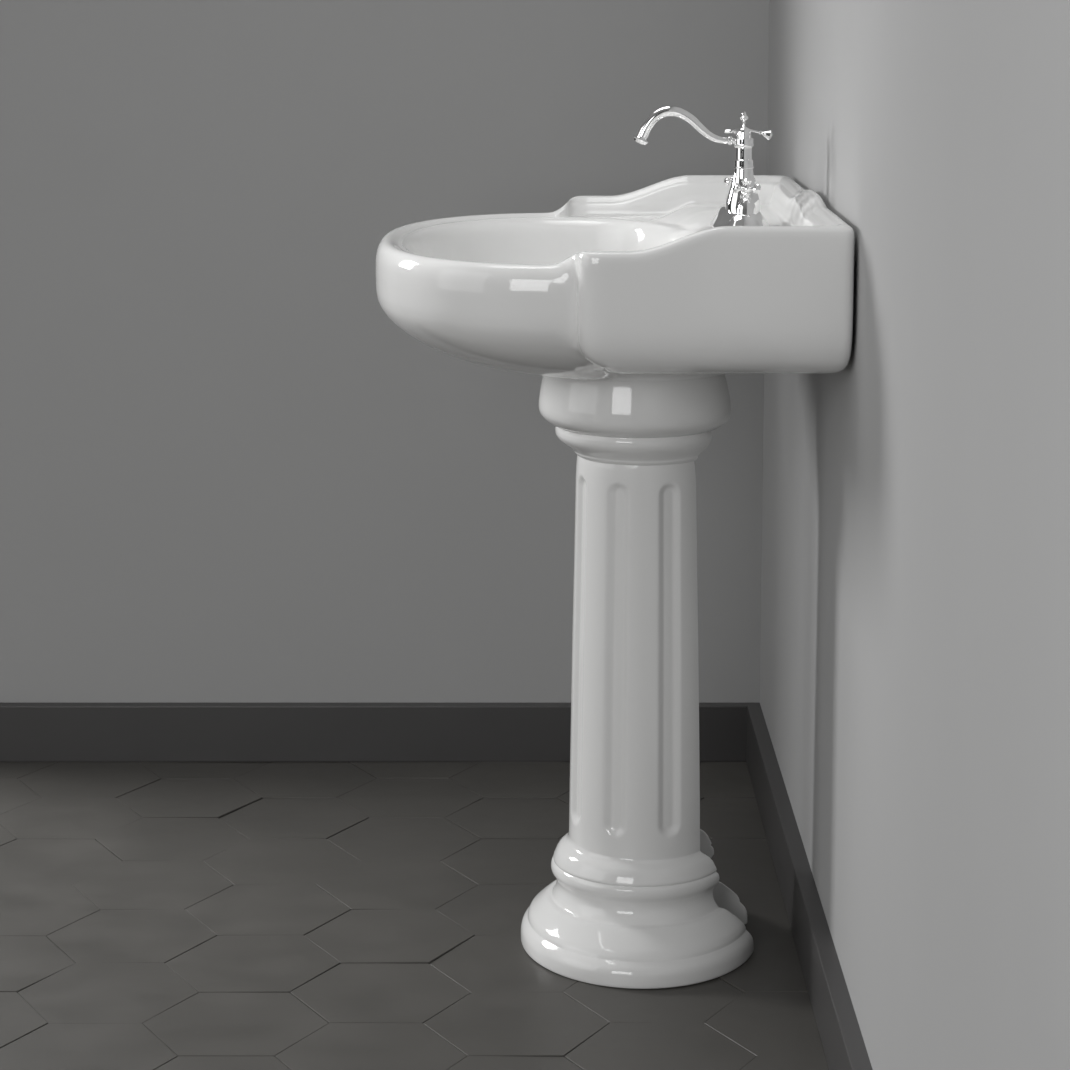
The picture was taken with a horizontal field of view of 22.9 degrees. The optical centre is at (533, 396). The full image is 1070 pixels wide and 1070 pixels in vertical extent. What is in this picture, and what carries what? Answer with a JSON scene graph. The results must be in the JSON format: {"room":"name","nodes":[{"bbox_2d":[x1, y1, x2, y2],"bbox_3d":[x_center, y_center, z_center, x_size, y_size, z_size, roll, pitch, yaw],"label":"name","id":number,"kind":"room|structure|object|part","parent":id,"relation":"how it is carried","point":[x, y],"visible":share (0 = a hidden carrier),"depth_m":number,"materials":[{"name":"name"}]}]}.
{"room":"bathroom","nodes":[
{"label":"bathroom","id":0,"kind":"room"},
{"bbox_2d":[0,0,768,702],"bbox_3d":[-0.303,-0.752,3.813,1.520,2.600,0.120,0,9,0],"label":"wall","id":1,"kind":"structure","parent":0,"point":[228,474],"depth_m":3.86,"materials":[{"name":"paint"}]},
{"bbox_2d":[0,703,755,761],"bbox_3d":[-0.363,0.500,3.944,1.400,0.085,0.020,0,9,0],"label":"baseboard","id":2,"kind":"structure","parent":1,"relation":"attached to","point":[29,732],"depth_m":3.94,"materials":[{"name":"grey paint"}]},
{"bbox_2d":[0,762,828,1069],"bbox_3d":[-1.468,0.793,2.485,3.590,0.031,5.700,0,9,0],"label":"floor","id":3,"kind":"structure","parent":0,"point":[154,915],"depth_m":3.25,"materials":[{"name":"tile"}]},
{"bbox_2d":[521,374,753,988],"bbox_3d":[0.124,0.312,3.167,0.280,0.704,0.329,0,9,0],"label":"pedestal","id":4,"kind":"object","parent":3,"relation":"on","point":[637,899],"visible":0.98,"depth_m":3.10,"materials":[{"name":"white ceramic"}]},
{"bbox_2d":[375,175,853,381],"bbox_3d":[0.074,-0.137,3.094,0.516,0.206,0.704,0,9,0],"label":"basin","id":5,"kind":"object","parent":4,"relation":"on","point":[639,285],"visible":0.99,"depth_m":2.79,"materials":[{"name":"white ceramic"}]},
{"bbox_2d":[633,106,771,227],"bbox_3d":[0.196,-0.267,3.073,0.162,0.141,0.155,0,9,0],"label":"faucet","id":6,"kind":"object","parent":5,"relation":"on","point":[742,207],"visible":0.98,"depth_m":3.06,"materials":[{"name":"silver metal"}]},
{"bbox_3d":[0.177,-0.315,3.066,0.125,0.046,0.020,0,9,0],"label":"spout","id":7,"kind":"part","parent":6,"relation":"part of","materials":[{"name":"silver metal"}]},
{"bbox_3d":[0.243,-0.259,3.126,0.032,0.018,0.032,4,10,25],"label":"cross handle","id":8,"kind":"part","parent":6,"relation":"part of","materials":[{"name":"silver metal"}]},
{"bbox_3d":[0.240,-0.208,3.083,0.067,0.021,0.155,0,9,0],"label":"plate","id":9,"kind":"part","parent":6,"relation":"part of","materials":[{"name":"silver metal"}]},
{"bbox_3d":[0.243,-0.242,3.026,0.032,0.018,0.032,1,9,7],"label":"cross handle","id":10,"kind":"part","parent":6,"relation":"part of","materials":[{"name":"silver metal"}]},
{"bbox_3d":[0.263,-0.304,3.067,0.028,0.013,0.012,0,9,0],"label":"lift rod","id":11,"kind":"part","parent":6,"relation":"part of","materials":[{"name":"silver metal"}]},
{"bbox_2d":[760,0,1069,1069],"bbox_3d":[0.397,-0.444,1.904,0.120,2.600,3.748,0,9,0],"label":"wall","id":12,"kind":"structure","parent":0,"point":[915,640],"depth_m":2.24,"materials":[{"name":"paint"}]},
{"bbox_2d":[746,703,872,1069],"bbox_3d":[0.327,0.797,2.104,0.020,0.085,3.748,0,9,0],"label":"baseboard","id":13,"kind":"structure","parent":12,"relation":"attached to","point":[844,1047],"depth_m":3.14,"materials":[{"name":"grey paint"}]}
]}

